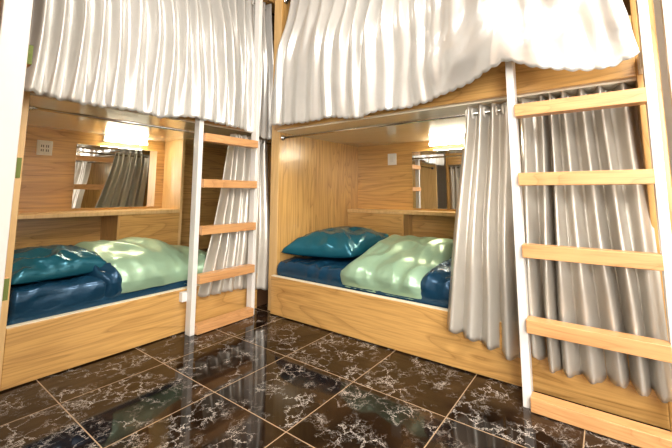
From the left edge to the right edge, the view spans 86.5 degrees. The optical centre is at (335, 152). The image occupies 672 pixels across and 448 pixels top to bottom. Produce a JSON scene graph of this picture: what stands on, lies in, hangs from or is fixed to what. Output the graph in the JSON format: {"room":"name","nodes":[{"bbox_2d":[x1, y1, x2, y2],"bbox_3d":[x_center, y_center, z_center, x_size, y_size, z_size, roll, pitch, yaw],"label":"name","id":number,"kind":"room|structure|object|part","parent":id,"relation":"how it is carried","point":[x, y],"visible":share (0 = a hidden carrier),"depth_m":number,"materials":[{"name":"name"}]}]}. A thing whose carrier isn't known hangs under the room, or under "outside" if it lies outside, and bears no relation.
{"room":"dormitory","nodes":[
{"label":"dormitory","id":0,"kind":"room"},
{"bbox_2d":[0,303,670,447],"bbox_3d":[0.174,0.944,1.002,5.200,0.048,3.816,-5,-8,37],"label":"floor","id":1,"kind":"structure","parent":0,"point":[264,379],"depth_m":1.37,"materials":[{"name":"brown tile"}]},
{"bbox_2d":[0,0,33,315],"bbox_3d":[-0.927,-0.274,0.977,0.464,2.360,0.067,-5,-8,37],"label":"ladder","id":2,"kind":"object","parent":1,"relation":"on","point":[16,54],"visible":1,"depth_m":0.82,"materials":[{"name":"white metal"}]},
{"bbox_2d":[0,0,274,390],"bbox_3d":[-1.188,-0.185,2.641,1.024,2.560,1.947,-5,-8,37],"label":"bunk bed","id":3,"kind":"object","parent":1,"relation":"on","point":[42,214],"visible":0.42,"depth_m":2.32,"materials":[{"name":"brown wood"}]},
{"bbox_3d":[-1.764,-0.274,1.876,1.024,2.560,0.024,-5,-8,37],"label":"panel","id":4,"kind":"part","parent":3,"relation":"part of","materials":[{"name":"brown wood"}]},
{"bbox_2d":[36,140,52,155],"bbox_3d":[-1.956,-0.034,2.399,0.015,0.099,0.085,-5,-8,37],"label":"power outlet","id":5,"kind":"object","parent":3,"relation":"attached to","point":[44,147],"visible":1,"depth_m":2.39,"materials":[{"name":"white plastic"}]},
{"bbox_2d":[17,208,179,219],"bbox_3d":[-1.692,0.418,2.470,0.292,0.027,1.135,-5,-8,37],"label":"shelf","id":6,"kind":"object","parent":3,"relation":"attached to","point":[50,213],"depth_m":2.46,"materials":[{"name":"brown wood"}]},
{"bbox_2d":[6,248,207,325],"bbox_3d":[-1.073,0.789,2.438,0.678,0.128,1.888,-5,-8,37],"label":"mattress","id":7,"kind":"object","parent":3,"relation":"on","point":[28,315],"visible":0.05,"depth_m":1.71,"materials":[{"name":"blue fabric"}]},
{"bbox_2d":[7,237,206,318],"bbox_3d":[-1.287,0.648,2.115,0.678,0.260,1.084,-5,-8,37],"label":"duvet","id":8,"kind":"object","parent":7,"relation":"on","point":[133,263],"visible":0.58,"depth_m":1.87,"materials":[{"name":"green fabric"}]},
{"bbox_2d":[11,245,106,284],"bbox_3d":[-1.474,0.556,1.842,0.556,0.140,0.414,-5,-8,37],"label":"pillow","id":9,"kind":"object","parent":8,"relation":"on","point":[51,262],"visible":0.86,"depth_m":1.72,"materials":[{"name":"teal fabric"}]},
{"bbox_2d":[71,144,156,208],"bbox_3d":[-1.678,0.189,2.752,0.007,0.460,0.576,-5,-8,37],"label":"mirror","id":10,"kind":"object","parent":3,"relation":"attached to","point":[104,176],"visible":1,"depth_m":2.72,"materials":[{"name":"clear glass"}]},
{"bbox_3d":[-1.588,-0.264,2.951,0.024,2.336,1.899,-5,-8,37],"label":"panel","id":11,"kind":"part","parent":3,"relation":"part of","materials":[{"name":"brown wood"}]},
{"bbox_2d":[103,135,147,145],"bbox_3d":[-1.640,-0.096,2.802,0.048,0.046,0.320,-5,-8,37],"label":"lamp","id":12,"kind":"object","parent":3,"relation":"attached to","point":[107,138],"visible":1,"depth_m":2.78,"materials":[{"name":"white plastic"}]},
{"bbox_2d":[106,138,147,144],"bbox_3d":[-1.629,-0.085,2.792,0.020,0.019,0.304,-5,-8,37],"label":"diffuser","id":13,"kind":"object","parent":12,"relation":"attached to","point":[117,140],"depth_m":2.80,"materials":[{"name":"beige plastic"}]},
{"bbox_3d":[-0.964,0.904,1.988,0.032,0.239,1.331,-5,-8,37],"label":"board","id":14,"kind":"part","parent":3,"relation":"part of","materials":[{"name":"brown wood"}]},
{"bbox_3d":[-0.791,-0.303,2.355,0.032,0.244,1.899,-5,-8,37],"label":"rail","id":15,"kind":"part","parent":3,"relation":"part of","materials":[{"name":"brown wood"}]},
{"bbox_2d":[119,213,178,244],"bbox_3d":[-1.381,0.665,2.649,0.016,0.422,0.432,-5,-8,37],"label":"panel","id":16,"kind":"object","parent":3,"relation":"attached to","point":[164,227],"depth_m":2.66,"materials":[{"name":"brown wood"}]},
{"bbox_2d":[28,103,271,144],"bbox_3d":[-0.820,-0.118,2.356,0.037,0.038,1.899,-5,-8,37],"label":"curtain rod","id":17,"kind":"object","parent":3,"relation":"attached to","point":[31,107],"visible":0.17,"depth_m":1.86,"materials":[{"name":"metal"}]},
{"bbox_2d":[197,134,269,296],"bbox_3d":[-0.666,0.413,2.438,0.131,1.097,0.587,-4,-8,35],"label":"curtain","id":18,"kind":"object","parent":17,"relation":"hanging from","point":[225,250],"visible":0.64,"depth_m":2.43,"materials":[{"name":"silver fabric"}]},
{"bbox_3d":[-0.612,-0.097,3.405,1.024,2.560,0.024,-5,-8,37],"label":"panel","id":19,"kind":"part","parent":3,"relation":"part of","materials":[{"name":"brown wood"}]},
{"bbox_2d":[179,0,262,335],"bbox_3d":[-0.709,-0.119,2.327,0.106,2.360,0.493,-5,-8,37],"label":"ladder","id":20,"kind":"object","parent":1,"relation":"on","point":[189,296],"visible":0.97,"depth_m":2.21,"materials":[{"name":"white paint"}]},
{"bbox_3d":[-0.831,0.375,2.106,0.052,1.328,0.030,-5,-8,37],"label":"rail","id":21,"kind":"part","parent":20,"relation":"part of","materials":[{"name":"white metal"}]},
{"bbox_3d":[-0.568,-0.098,2.511,0.052,2.360,0.028,-5,-8,37],"label":"rail","id":22,"kind":"part","parent":20,"relation":"part of","materials":[{"name":"white metal"}]},
{"bbox_2d":[268,0,671,431],"bbox_3d":[0.688,-0.208,2.393,2.108,2.560,1.136,-5,-8,37],"label":"bunk bed","id":23,"kind":"object","parent":1,"relation":"on","point":[346,178],"visible":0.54,"depth_m":2.13,"materials":[{"name":"brown wood"}]},
{"bbox_3d":[-0.110,-0.139,3.020,0.076,2.560,1.083,-5,-8,37],"label":"panel","id":24,"kind":"part","parent":23,"relation":"part of","materials":[{"name":"brown wood"}]},
{"bbox_2d":[277,256,447,308],"bbox_3d":[0.621,0.763,2.191,1.948,0.129,0.857,-5,-8,37],"label":"mattress","id":25,"kind":"object","parent":23,"relation":"on","point":[326,271],"visible":0.1,"depth_m":2.26,"materials":[{"name":"blue fabric"}]},
{"bbox_2d":[282,226,388,258],"bbox_3d":[0.045,0.650,2.635,0.488,0.197,0.788,-5,-8,37],"label":"pillow","id":26,"kind":"object","parent":25,"relation":"on","point":[341,242],"visible":0.9,"depth_m":2.45,"materials":[{"name":"teal fabric"}]},
{"bbox_2d":[340,234,452,303],"bbox_3d":[0.560,0.672,2.216,0.775,0.254,0.864,-5,-8,37],"label":"duvet","id":27,"kind":"object","parent":25,"relation":"on","point":[409,265],"visible":0.66,"depth_m":2.00,"materials":[{"name":"green fabric"}]},
{"bbox_2d":[348,212,401,235],"bbox_3d":[0.318,0.715,2.997,0.524,0.413,0.016,-5,-8,37],"label":"panel","id":28,"kind":"object","parent":23,"relation":"attached to","point":[390,223],"depth_m":2.97,"materials":[{"name":"brown wood"}]},
{"bbox_2d":[388,153,396,164],"bbox_3d":[0.492,0.057,3.135,0.084,0.101,0.014,-5,-8,37],"label":"light switch","id":29,"kind":"object","parent":23,"relation":"attached to","point":[392,158],"visible":1,"depth_m":3.13,"materials":[{"name":"white plastic"}]},
{"bbox_2d":[347,208,455,215],"bbox_3d":[0.937,0.455,2.649,1.964,0.027,0.180,-5,-8,37],"label":"shelf","id":30,"kind":"object","parent":23,"relation":"attached to","point":[350,211],"depth_m":2.92,"materials":[{"name":"brown wood"}]},
{"bbox_2d":[412,148,462,208],"bbox_3d":[0.884,0.208,2.825,0.602,0.472,0.007,-5,-8,37],"label":"mirror","id":31,"kind":"object","parent":23,"relation":"attached to","point":[435,173],"visible":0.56,"depth_m":2.88,"materials":[{"name":"clear glass"}]},
{"bbox_3d":[1.000,-0.272,2.814,1.964,2.336,0.024,-5,-8,37],"label":"panel","id":32,"kind":"part","parent":23,"relation":"part of","materials":[{"name":"brown wood"}]},
{"bbox_2d":[429,138,463,146],"bbox_3d":[0.909,-0.088,2.816,0.368,0.046,0.048,-5,-8,37],"label":"lamp","id":33,"kind":"object","parent":23,"relation":"attached to","point":[455,141],"visible":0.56,"depth_m":2.83,"materials":[{"name":"white plastic"}]},
{"bbox_2d":[430,141,463,145],"bbox_3d":[0.901,-0.077,2.804,0.344,0.019,0.020,-5,-8,37],"label":"diffuser","id":34,"kind":"object","parent":33,"relation":"attached to","point":[432,143],"depth_m":2.83,"materials":[{"name":"beige plastic"}]},
{"bbox_3d":[0.360,-0.345,1.962,1.964,0.244,0.032,-5,-8,37],"label":"rail","id":35,"kind":"part","parent":23,"relation":"part of","materials":[{"name":"brown wood"}]},
{"bbox_2d":[281,88,634,140],"bbox_3d":[0.399,-0.172,1.995,1.964,0.038,0.037,-5,-8,37],"label":"curtain rod","id":36,"kind":"object","parent":23,"relation":"attached to","point":[283,137],"visible":0.58,"depth_m":2.06,"materials":[{"name":"metal"}]},
{"bbox_3d":[0.399,-0.172,1.995,1.964,0.018,0.017,-5,-8,37],"label":"rod","id":37,"kind":"part","parent":36,"relation":"part of","materials":[{"name":"metal"}]},
{"bbox_2d":[447,102,519,360],"bbox_3d":[0.667,0.319,1.665,0.316,1.114,0.184,-5,-8,37],"label":"curtain","id":38,"kind":"object","parent":36,"relation":"hanging from","point":[483,281],"visible":0.94,"depth_m":1.62,"materials":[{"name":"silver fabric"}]},
{"bbox_2d":[517,83,671,402],"bbox_3d":[0.977,0.291,1.421,0.452,1.118,0.241,-5,-8,37],"label":"curtain","id":39,"kind":"object","parent":36,"relation":"hanging from","point":[614,217],"visible":0.7,"depth_m":1.38,"materials":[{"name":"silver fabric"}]},
{"bbox_3d":[0.357,0.887,1.821,1.964,0.242,0.032,-5,-8,37],"label":"board","id":40,"kind":"part","parent":23,"relation":"part of","materials":[{"name":"brown wood"}]},
{"bbox_3d":[1.504,-0.275,1.786,0.068,2.560,1.136,-5,-8,37],"label":"panel","id":41,"kind":"part","parent":23,"relation":"part of","materials":[{"name":"brown wood"}]},
{"bbox_2d":[505,0,671,447],"bbox_3d":[0.931,-0.221,1.393,0.464,2.360,0.166,-5,-8,37],"label":"ladder","id":42,"kind":"object","parent":1,"relation":"on","point":[625,430],"visible":0.94,"depth_m":1.24,"materials":[{"name":"white paint"}]},
{"bbox_3d":[0.737,0.287,1.441,0.030,1.360,0.052,-5,-8,37],"label":"rail","id":43,"kind":"part","parent":42,"relation":"part of","materials":[{"name":"white metal"}]},
{"bbox_3d":[1.087,-0.238,1.238,0.028,2.360,0.052,-5,-8,37],"label":"rail","id":44,"kind":"part","parent":42,"relation":"part of","materials":[{"name":"white metal"}]},
{"bbox_2d":[660,0,671,107],"bbox_3d":[1.533,-0.330,1.026,0.853,2.496,0.113,-5,-8,37],"label":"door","id":45,"kind":"structure","parent":1,"relation":"on","point":[666,5],"depth_m":1.28,"materials":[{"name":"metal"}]},
{"bbox_2d":[653,0,671,177],"bbox_3d":[1.326,-0.254,2.682,5.200,2.720,0.048,-5,-8,37],"label":"wall","id":46,"kind":"structure","parent":0,"point":[657,6],"depth_m":2.17,"materials":[{"name":"white paint"}]},
{"bbox_3d":[-0.822,-1.169,2.479,0.037,0.038,1.899,-5,-8,37],"label":"curtain rod","id":47,"kind":"object","parent":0,"visible":0},
{"bbox_2d":[24,0,273,139],"bbox_3d":[-0.922,-0.700,2.167,0.225,1.092,1.481,-5,-8,37],"label":"curtain","id":48,"kind":"object","parent":47,"relation":"hanging from","point":[158,58],"visible":0.9,"depth_m":1.96,"materials":[{"name":"white fabric"}]},
{"bbox_3d":[0.402,-1.207,2.113,1.964,0.038,0.037,-5,-8,37],"label":"curtain rod","id":49,"kind":"object","parent":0,"visible":0},
{"bbox_2d":[270,0,639,125],"bbox_3d":[0.335,-0.735,1.955,1.956,1.063,0.328,-5,-8,39],"label":"curtain","id":50,"kind":"object","parent":49,"relation":"hanging from","point":[350,59],"visible":1,"depth_m":1.85,"materials":[{"name":"white fabric"}]}
]}

